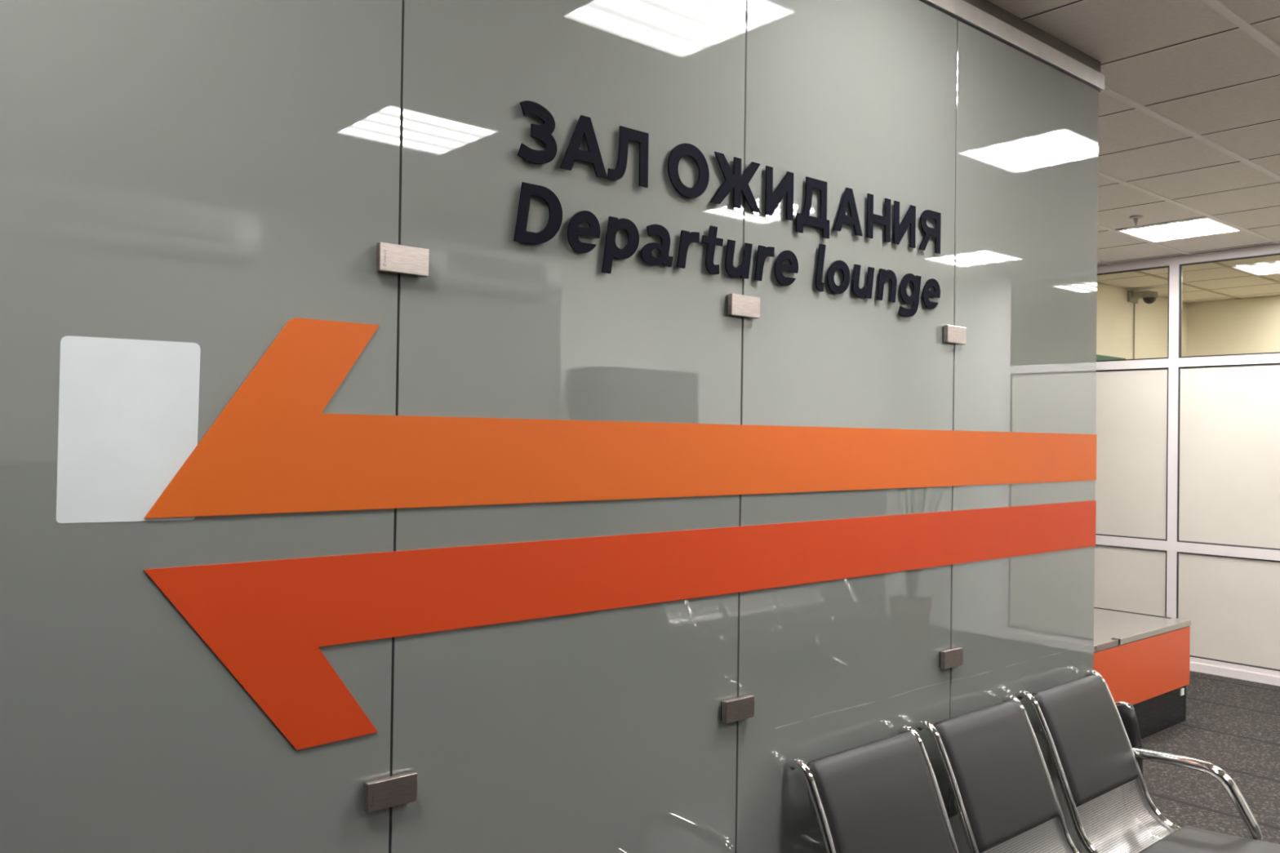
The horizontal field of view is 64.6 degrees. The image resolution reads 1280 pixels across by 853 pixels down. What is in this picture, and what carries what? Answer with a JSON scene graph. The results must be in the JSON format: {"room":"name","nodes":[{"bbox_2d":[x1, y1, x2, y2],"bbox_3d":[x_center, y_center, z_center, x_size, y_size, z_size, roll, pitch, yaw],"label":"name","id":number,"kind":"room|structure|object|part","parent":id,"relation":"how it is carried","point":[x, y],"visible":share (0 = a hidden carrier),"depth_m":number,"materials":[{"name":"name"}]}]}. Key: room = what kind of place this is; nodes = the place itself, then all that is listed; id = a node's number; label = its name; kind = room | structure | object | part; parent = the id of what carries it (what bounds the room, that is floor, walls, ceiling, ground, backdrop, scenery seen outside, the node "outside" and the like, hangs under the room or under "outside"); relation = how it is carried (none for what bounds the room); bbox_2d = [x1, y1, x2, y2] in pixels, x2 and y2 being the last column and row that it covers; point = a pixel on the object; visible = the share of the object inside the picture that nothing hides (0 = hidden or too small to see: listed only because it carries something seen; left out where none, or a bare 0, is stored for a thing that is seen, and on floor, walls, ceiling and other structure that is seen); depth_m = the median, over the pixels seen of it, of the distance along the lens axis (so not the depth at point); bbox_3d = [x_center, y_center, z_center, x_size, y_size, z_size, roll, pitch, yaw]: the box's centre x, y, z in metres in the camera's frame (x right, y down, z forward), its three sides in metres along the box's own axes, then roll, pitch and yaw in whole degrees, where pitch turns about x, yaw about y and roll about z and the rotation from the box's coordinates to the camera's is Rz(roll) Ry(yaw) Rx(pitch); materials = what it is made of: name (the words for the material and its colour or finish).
{"room":"airport terminal","nodes":[
{"label":"airport terminal","id":0,"kind":"room"},
{"bbox_2d":[986,0,1279,265],"bbox_3d":[-0.478,-1.443,2.157,14.040,0.076,8.500,1,-1,-41],"label":"ceiling","id":1,"kind":"structure","parent":0,"point":[1107,31],"depth_m":4.31,"materials":[{"name":"tile"}]},
{"bbox_2d":[1129,215,1142,226],"bbox_3d":[3.109,-1.284,6.342,0.076,0.059,0.076,1,-1,-41],"label":"sprinkler","id":2,"kind":"object","parent":1,"relation":"attached to","point":[1135,218],"visible":1,"depth_m":6.33,"materials":[{"name":"metal"}]},
{"bbox_2d":[1022,0,1279,264],"bbox_3d":[-0.433,-1.404,2.196,13.814,0.004,8.500,1,-1,-41],"label":"trim","id":3,"kind":"structure","parent":1,"relation":"attached to","point":[1083,1],"depth_m":4.44,"materials":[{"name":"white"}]},
{"bbox_2d":[1115,217,1244,243],"bbox_3d":[3.584,-1.302,6.726,0.586,0.007,0.586,1,-1,-41],"label":"recessed light","id":4,"kind":"object","parent":1,"relation":"in","point":[1205,226],"visible":1,"depth_m":6.71,"materials":[{"name":"white plastic"}]},
{"bbox_2d":[1097,0,1279,264],"bbox_3d":[-0.620,-1.403,2.321,14.040,0.008,7.832,1,-1,-41],"label":"grid","id":5,"kind":"structure","parent":1,"relation":"attached to","point":[1216,5],"depth_m":4.60,"materials":[{"name":"white metal"}]},
{"bbox_2d":[1096,282,1186,359],"bbox_3d":[4.437,0.284,9.353,2.730,3.101,0.100,1,-1,-41],"label":"wall","id":6,"kind":"structure","parent":0,"point":[1114,314],"depth_m":9.36,"materials":[{"name":"yellow paint"}]},
{"bbox_2d":[1096,354,1125,360],"bbox_3d":[4.085,-0.001,8.963,0.880,1.255,0.028,1,-1,-41],"label":"notice board","id":7,"kind":"object","parent":6,"relation":"attached to","point":[1099,357],"visible":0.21,"depth_m":8.99,"materials":[{"name":"green"}]},
{"bbox_2d":[1133,302,1134,359],"bbox_3d":[4.579,0.195,9.400,0.012,2.685,0.012,1,-1,-41],"label":"cable conduit","id":8,"kind":"object","parent":6,"relation":"attached to","point":[1134,303],"visible":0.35,"depth_m":9.41,"materials":[{"name":"beige plastic"}]},
{"bbox_2d":[1127,290,1158,303],"bbox_3d":[4.631,-1.185,9.294,0.170,0.127,0.236,1,-1,-41],"label":"security camera","id":9,"kind":"object","parent":6,"relation":"attached to","point":[1148,296],"visible":1,"depth_m":9.25,"materials":[{"name":"beige plastic"}]},
{"bbox_2d":[1091,670,1279,852],"bbox_3d":[0.574,1.773,3.069,16.930,0.100,8.500,1,-1,-41],"label":"floor","id":10,"kind":"structure","parent":0,"point":[1233,725],"depth_m":5.42,"materials":[{"name":"carpet"}]},
{"bbox_2d":[0,0,1104,852],"bbox_3d":[-0.454,0.178,1.910,5.617,3.040,0.061,1,-1,-41],"label":"glass wall","id":11,"kind":"structure","parent":10,"relation":"on","point":[215,175],"depth_m":2.08,"materials":[{"name":"grey"}]},
{"bbox_2d":[56,335,200,523],"bbox_3d":[-0.799,0.006,1.589,0.204,0.289,0.001,1,-1,-41],"label":"paper sheet","id":12,"kind":"object","parent":11,"relation":"attached to","point":[128,409],"visible":1,"depth_m":1.58,"materials":[{"name":"white paper"}]},
{"bbox_3d":[-0.812,0.193,1.585,0.926,2.970,0.010,1,-1,-41],"label":"glass panel","id":13,"kind":"part","parent":11,"relation":"part of","materials":[{"name":"grey"}]},
{"bbox_2d":[364,771,417,813],"bbox_3d":[-0.468,0.673,1.876,0.100,0.052,0.044,1,-1,-41],"label":"glass clamp","id":14,"kind":"object","parent":11,"relation":"attached to","point":[401,788],"visible":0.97,"depth_m":1.86,"materials":[{"name":"metal"}]},
{"bbox_2d":[376,242,428,277],"bbox_3d":[-0.449,-0.309,1.890,0.100,0.052,0.044,1,-1,-41],"label":"glass clamp","id":15,"kind":"object","parent":11,"relation":"attached to","point":[391,258],"visible":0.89,"depth_m":1.87,"materials":[{"name":"metal"}]},
{"bbox_2d":[517,100,557,164],"bbox_3d":[-0.212,-0.602,2.084,0.095,0.125,0.012,1,-1,-41],"label":"sign letter","id":16,"kind":"object","parent":11,"relation":"attached to","point":[543,133],"visible":1,"depth_m":2.08,"materials":[{"name":"black plastic"}]},
{"bbox_2d":[513,182,562,244],"bbox_3d":[-0.211,-0.435,2.085,0.118,0.122,0.012,1,-1,-41],"label":"sign letter","id":17,"kind":"object","parent":11,"relation":"attached to","point":[527,190],"visible":1,"depth_m":2.08,"materials":[{"name":"black plastic"}]},
{"bbox_3d":[-0.108,0.208,2.190,0.922,2.970,0.010,1,-1,-41],"label":"glass panel","id":18,"kind":"part","parent":11,"relation":"part of","materials":[{"name":"grey"}]},
{"bbox_2d":[559,115,607,178],"bbox_3d":[-0.121,-0.601,2.162,0.126,0.122,0.012,1,-1,-41],"label":"sign letter","id":19,"kind":"object","parent":11,"relation":"attached to","point":[584,126],"visible":1,"depth_m":2.16,"materials":[{"name":"black plastic"}]},
{"bbox_2d":[567,210,600,253],"bbox_3d":[-0.122,-0.415,2.162,0.086,0.092,0.012,1,-1,-41],"label":"sign letter","id":20,"kind":"object","parent":11,"relation":"attached to","point":[573,228],"visible":1,"depth_m":2.15,"materials":[{"name":"black plastic"}]},
{"bbox_2d":[143,500,1096,750],"bbox_3d":[0.440,0.415,2.652,3.236,0.340,0.004,1,-1,-41],"label":"arrow","id":21,"kind":"object","parent":11,"relation":"attached to","point":[267,622],"visible":1,"depth_m":2.03,"materials":[{"name":"red"}]},
{"bbox_2d":[144,317,1096,518],"bbox_3d":[0.445,0.003,2.656,3.236,0.338,0.004,1,-1,-41],"label":"arrow","id":22,"kind":"object","parent":11,"relation":"attached to","point":[273,448],"visible":1,"depth_m":2.03,"materials":[{"name":"orange plastic"}]},
{"bbox_2d":[601,216,639,273],"bbox_3d":[-0.045,-0.396,2.228,0.104,0.126,0.012,1,-1,-41],"label":"sign letter","id":23,"kind":"object","parent":11,"relation":"attached to","point":[615,224],"visible":1,"depth_m":2.21,"materials":[{"name":"black plastic"}]},
{"bbox_2d":[607,125,648,187],"bbox_3d":[-0.028,-0.598,2.242,0.113,0.123,0.012,1,-1,-41],"label":"sign letter","id":24,"kind":"object","parent":11,"relation":"attached to","point":[626,134],"visible":1,"depth_m":2.24,"materials":[{"name":"black plastic"}]},
{"bbox_2d":[640,224,672,266],"bbox_3d":[0.036,-0.410,2.298,0.095,0.095,0.012,1,-1,-41],"label":"sign letter","id":25,"kind":"object","parent":11,"relation":"attached to","point":[664,259],"visible":1,"depth_m":2.29,"materials":[{"name":"black plastic"}]},
{"bbox_2d":[676,230,699,268],"bbox_3d":[0.110,-0.412,2.361,0.069,0.090,0.012,1,-1,-41],"label":"sign letter","id":26,"kind":"object","parent":11,"relation":"attached to","point":[686,237],"visible":1,"depth_m":2.35,"materials":[{"name":"black plastic"}]},
{"bbox_2d":[667,143,709,198],"bbox_3d":[0.111,-0.596,2.362,0.130,0.126,0.012,1,-1,-41],"label":"sign letter","id":27,"kind":"object","parent":11,"relation":"attached to","point":[681,150],"visible":1,"depth_m":2.36,"materials":[{"name":"black plastic"}]},
{"bbox_2d":[701,225,723,275],"bbox_3d":[0.170,-0.420,2.413,0.069,0.115,0.012,1,-1,-41],"label":"sign letter","id":28,"kind":"object","parent":11,"relation":"attached to","point":[711,240],"visible":1,"depth_m":2.40,"materials":[{"name":"black plastic"}]},
{"bbox_2d":[710,151,760,213],"bbox_3d":[0.232,-0.593,2.466,0.172,0.122,0.012,1,-1,-41],"label":"sign letter","id":29,"kind":"object","parent":11,"relation":"attached to","point":[734,180],"visible":1,"depth_m":2.46,"materials":[{"name":"black plastic"}]},
{"bbox_2d":[720,694,754,723],"bbox_3d":[0.230,0.688,2.476,0.100,0.052,0.043,1,-1,-41],"label":"glass clamp","id":30,"kind":"object","parent":11,"relation":"attached to","point":[734,709],"visible":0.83,"depth_m":2.46,"materials":[{"name":"metal"}]},
{"bbox_2d":[724,239,752,279],"bbox_3d":[0.238,-0.406,2.472,0.092,0.089,0.012,1,-1,-41],"label":"sign letter","id":31,"kind":"object","parent":11,"relation":"attached to","point":[743,269],"visible":1,"depth_m":2.46,"materials":[{"name":"black plastic"}]},
{"bbox_2d":[726,293,759,319],"bbox_3d":[0.245,-0.294,2.487,0.100,0.052,0.043,1,-1,-41],"label":"glass clamp","id":32,"kind":"object","parent":11,"relation":"attached to","point":[737,305],"visible":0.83,"depth_m":2.46,"materials":[{"name":"metal"}]},
{"bbox_2d":[754,244,774,280],"bbox_3d":[0.308,-0.407,2.532,0.069,0.090,0.012,1,-1,-41],"label":"sign letter","id":33,"kind":"object","parent":11,"relation":"attached to","point":[763,252],"visible":1,"depth_m":2.52,"materials":[{"name":"black plastic"}]},
{"bbox_2d":[764,165,793,220],"bbox_3d":[0.351,-0.590,2.568,0.103,0.122,0.012,1,-1,-41],"label":"sign letter","id":34,"kind":"object","parent":11,"relation":"attached to","point":[772,200],"visible":1,"depth_m":2.56,"materials":[{"name":"black plastic"}]},
{"bbox_2d":[773,250,798,285],"bbox_3d":[0.371,-0.404,2.586,0.089,0.092,0.012,1,-1,-41],"label":"sign letter","id":35,"kind":"object","parent":11,"relation":"attached to","point":[779,267],"visible":1,"depth_m":2.58,"materials":[{"name":"black plastic"}]},
{"bbox_2d":[795,176,829,239],"bbox_3d":[0.451,-0.575,2.654,0.132,0.148,0.012,1,-1,-41],"label":"sign letter","id":36,"kind":"object","parent":11,"relation":"attached to","point":[805,218],"visible":1,"depth_m":2.65,"materials":[{"name":"black plastic"}]},
{"bbox_2d":[814,244,826,291],"bbox_3d":[0.473,-0.419,2.674,0.038,0.125,0.012,1,-1,-41],"label":"sign letter","id":37,"kind":"object","parent":11,"relation":"attached to","point":[821,252],"visible":1,"depth_m":2.67,"materials":[{"name":"black plastic"}]},
{"bbox_2d":[826,260,850,294],"bbox_3d":[0.531,-0.401,2.724,0.096,0.092,0.012,1,-1,-41],"label":"sign letter","id":38,"kind":"object","parent":11,"relation":"attached to","point":[841,264],"visible":1,"depth_m":2.72,"materials":[{"name":"black plastic"}]},
{"bbox_3d":[0.598,0.223,2.797,0.932,2.970,0.010,1,-1,-41],"label":"glass panel","id":39,"kind":"part","parent":11,"relation":"part of","materials":[{"name":"grey"}]},
{"bbox_2d":[833,187,862,236],"bbox_3d":[0.563,-0.586,2.750,0.124,0.122,0.012,1,-1,-41],"label":"sign letter","id":40,"kind":"object","parent":11,"relation":"attached to","point":[848,198],"visible":1,"depth_m":2.75,"materials":[{"name":"black plastic"}]},
{"bbox_2d":[852,264,874,298],"bbox_3d":[0.613,-0.398,2.794,0.095,0.089,0.012,1,-1,-41],"label":"sign letter","id":41,"kind":"object","parent":11,"relation":"attached to","point":[866,291],"visible":1,"depth_m":2.79,"materials":[{"name":"black plastic"}]},
{"bbox_2d":[866,193,891,242],"bbox_3d":[0.667,-0.584,2.840,0.106,0.122,0.012,1,-1,-41],"label":"sign letter","id":42,"kind":"object","parent":11,"relation":"attached to","point":[872,218],"visible":1,"depth_m":2.83,"materials":[{"name":"black plastic"}]},
{"bbox_2d":[876,268,897,302],"bbox_3d":[0.695,-0.399,2.864,0.091,0.090,0.012,1,-1,-41],"label":"sign letter","id":43,"kind":"object","parent":11,"relation":"attached to","point":[884,274],"visible":1,"depth_m":2.86,"materials":[{"name":"black plastic"}]},
{"bbox_2d":[893,200,915,248],"bbox_3d":[0.760,-0.582,2.920,0.103,0.122,0.012,1,-1,-41],"label":"sign letter","id":44,"kind":"object","parent":11,"relation":"attached to","point":[899,229],"visible":1,"depth_m":2.91,"materials":[{"name":"black plastic"}]},
{"bbox_2d":[897,273,921,316],"bbox_3d":[0.779,-0.380,2.937,0.109,0.127,0.012,1,-1,-41],"label":"sign letter","id":45,"kind":"object","parent":11,"relation":"attached to","point":[913,298],"visible":1,"depth_m":2.93,"materials":[{"name":"black plastic"}]},
{"bbox_2d":[919,209,941,253],"bbox_3d":[0.856,-0.580,3.003,0.107,0.122,0.012,1,-1,-41],"label":"sign letter","id":46,"kind":"object","parent":11,"relation":"attached to","point":[928,231],"visible":1,"depth_m":3.00,"materials":[{"name":"black plastic"}]},
{"bbox_2d":[921,278,940,309],"bbox_3d":[0.863,-0.393,3.009,0.089,0.092,0.012,1,-1,-41],"label":"sign letter","id":47,"kind":"object","parent":11,"relation":"attached to","point":[932,282],"visible":1,"depth_m":3.00,"materials":[{"name":"black plastic"}]},
{"bbox_2d":[939,647,963,669],"bbox_3d":[0.938,0.703,3.084,0.100,0.052,0.043,1,-1,-41],"label":"glass clamp","id":48,"kind":"object","parent":11,"relation":"attached to","point":[953,657],"visible":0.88,"depth_m":3.06,"materials":[{"name":"metal"}]},
{"bbox_2d":[942,324,965,344],"bbox_3d":[0.950,-0.279,3.092,0.100,0.052,0.043,1,-1,-41],"label":"glass clamp","id":49,"kind":"object","parent":11,"relation":"attached to","point":[951,334],"visible":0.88,"depth_m":3.06,"materials":[{"name":"metal"}]},
{"bbox_2d":[918,0,1100,92],"bbox_3d":[-1.983,-1.317,0.576,9.700,0.006,0.013,1,-1,-41],"label":"trim","id":50,"kind":"structure","parent":11,"relation":"attached to","point":[922,1],"depth_m":3.29,"materials":[{"name":"white metal"}]},
{"bbox_3d":[-0.435,-1.315,1.925,5.617,0.056,0.059,1,-1,-41],"label":"rail","id":51,"kind":"part","parent":11,"relation":"part of","materials":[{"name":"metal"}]},
{"bbox_3d":[1.311,0.239,3.410,0.939,2.970,0.010,1,-1,-41],"label":"glass panel","id":52,"kind":"part","parent":11,"relation":"part of","materials":[{"name":"grey"}]},
{"bbox_2d":[963,0,1100,72],"bbox_3d":[-1.993,-1.407,0.621,9.742,0.064,0.055,1,-1,-41],"label":"trim","id":53,"kind":"structure","parent":11,"relation":"on","point":[985,6],"depth_m":3.46,"materials":[{"name":"brown paint"}]},
{"bbox_2d":[786,670,1279,852],"bbox_3d":[1.263,1.294,2.849,1.810,0.872,0.767,1,-1,-41],"label":"bench","id":54,"kind":"object","parent":10,"relation":"on","point":[883,795],"visible":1,"depth_m":3.04,"materials":[{"name":"black leather"}]},
{"bbox_3d":[0.627,1.095,2.304,0.023,0.501,0.764,1,-1,-41],"label":"rail","id":55,"kind":"part","parent":54,"relation":"part of","materials":[{"name":"silver metal"}]},
{"bbox_2d":[806,731,955,852],"bbox_3d":[0.641,1.021,2.656,0.456,0.336,0.172,1,-1,-41],"label":"cushion","id":56,"kind":"object","parent":54,"relation":"on","point":[883,795],"depth_m":2.65,"materials":[{"name":"grey leather"}]},
{"bbox_3d":[0.988,1.103,2.614,0.023,0.501,0.764,1,-1,-41],"label":"rail","id":57,"kind":"part","parent":54,"relation":"part of","materials":[{"name":"silver metal"}]},
{"bbox_3d":[1.055,1.104,2.671,0.023,0.501,0.764,1,-1,-41],"label":"rail","id":58,"kind":"part","parent":54,"relation":"part of","materials":[{"name":"silver metal"}]},
{"bbox_2d":[933,699,1058,852],"bbox_3d":[1.068,1.030,3.023,0.456,0.336,0.172,1,-1,-41],"label":"cushion","id":59,"kind":"object","parent":54,"relation":"on","point":[993,756],"depth_m":2.98,"materials":[{"name":"grey leather"}]},
{"bbox_3d":[1.415,1.112,2.982,0.023,0.501,0.764,1,-1,-41],"label":"rail","id":60,"kind":"part","parent":54,"relation":"part of","materials":[{"name":"silver metal"}]},
{"bbox_3d":[1.482,1.113,3.039,0.023,0.501,0.764,1,-1,-41],"label":"rail","id":61,"kind":"part","parent":54,"relation":"part of","materials":[{"name":"silver metal"}]},
{"bbox_2d":[1031,674,1139,807],"bbox_3d":[1.496,1.040,3.391,0.456,0.336,0.172,1,-1,-41],"label":"cushion","id":62,"kind":"object","parent":54,"relation":"on","point":[1081,717],"depth_m":3.35,"materials":[{"name":"grey leather"}]},
{"bbox_3d":[1.843,1.121,3.349,0.023,0.501,0.764,1,-1,-41],"label":"rail","id":63,"kind":"part","parent":54,"relation":"part of","materials":[{"name":"silver metal"}]},
{"bbox_3d":[1.849,1.278,3.406,0.042,0.324,0.469,1,-1,-41],"label":"armrest","id":64,"kind":"part","parent":54,"relation":"part of","materials":[{"name":"silver metal"}]},
{"bbox_2d":[1138,825,1279,852],"bbox_3d":[1.774,1.319,3.060,0.456,0.071,0.421,1,-1,-41],"label":"seat cushion","id":65,"kind":"object","parent":54,"relation":"on","point":[1186,839],"depth_m":3.16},
{"bbox_2d":[1093,606,1191,738],"bbox_3d":[2.243,1.464,5.742,2.234,0.614,0.821,1,-1,-41],"label":"counter","id":66,"kind":"object","parent":10,"relation":"on","point":[1143,660],"depth_m":5.85,"materials":[{"name":"orange laminate"}]},
{"bbox_3d":[2.505,1.173,5.430,0.255,0.027,0.006,1,-1,-41],"label":"edge plate","id":67,"kind":"part","parent":66,"relation":"part of","materials":[{"name":"metal"}]},
{"bbox_2d":[1093,364,1279,669],"bbox_3d":[5.079,0.635,6.451,0.028,2.142,5.240,1,-1,-41],"label":"wall","id":68,"kind":"structure","parent":0,"point":[1229,416],"depth_m":7.50,"materials":[{"name":"beige laminate"}]},
{"bbox_2d":[1097,244,1279,303],"bbox_3d":[5.963,-1.304,7.695,2.830,0.076,8.500,1,-1,-41],"label":"ceiling","id":69,"kind":"structure","parent":0,"point":[1221,273],"depth_m":8.86,"materials":[{"name":"beige"}]},
{"bbox_2d":[1097,261,1279,301],"bbox_3d":[5.962,-1.264,7.694,2.830,0.008,8.500,1,-1,-41],"label":"trim","id":70,"kind":"structure","parent":69,"relation":"attached to","point":[1215,263],"depth_m":8.74,"materials":[{"name":"beige"}]},
{"bbox_2d":[1231,262,1279,275],"bbox_3d":[5.136,-1.269,8.065,0.586,0.007,0.586,1,-1,-41],"label":"recessed light","id":71,"kind":"object","parent":69,"relation":"in","point":[1267,268],"visible":1,"depth_m":8.15,"materials":[{"name":"white plastic"}]},
{"bbox_2d":[1186,295,1279,356],"bbox_3d":[7.612,0.313,7.830,0.100,3.101,6.550,1,-1,-41],"label":"wall","id":72,"kind":"structure","parent":0,"point":[1247,325],"depth_m":9.89,"materials":[{"name":"yellow paint"}]},
{"bbox_3d":[4.846,0.265,6.738,0.060,3.101,8.500,1,-1,-41],"label":"wall","id":73,"kind":"structure","parent":0,"visible":0},
{"bbox_2d":[1095,244,1279,676],"bbox_3d":[5.087,0.266,6.457,0.061,3.101,5.400,1,-1,-41],"label":"trim","id":74,"kind":"structure","parent":73,"relation":"attached to","point":[1173,362],"depth_m":7.64,"materials":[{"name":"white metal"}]},
{"bbox_2d":[1189,662,1279,686],"bbox_3d":[5.050,1.784,6.405,0.011,0.062,5.365,1,-1,-41],"label":"baseboard","id":75,"kind":"structure","parent":73,"relation":"attached to","point":[1201,668],"depth_m":7.29,"materials":[{"name":"white"}]}
]}

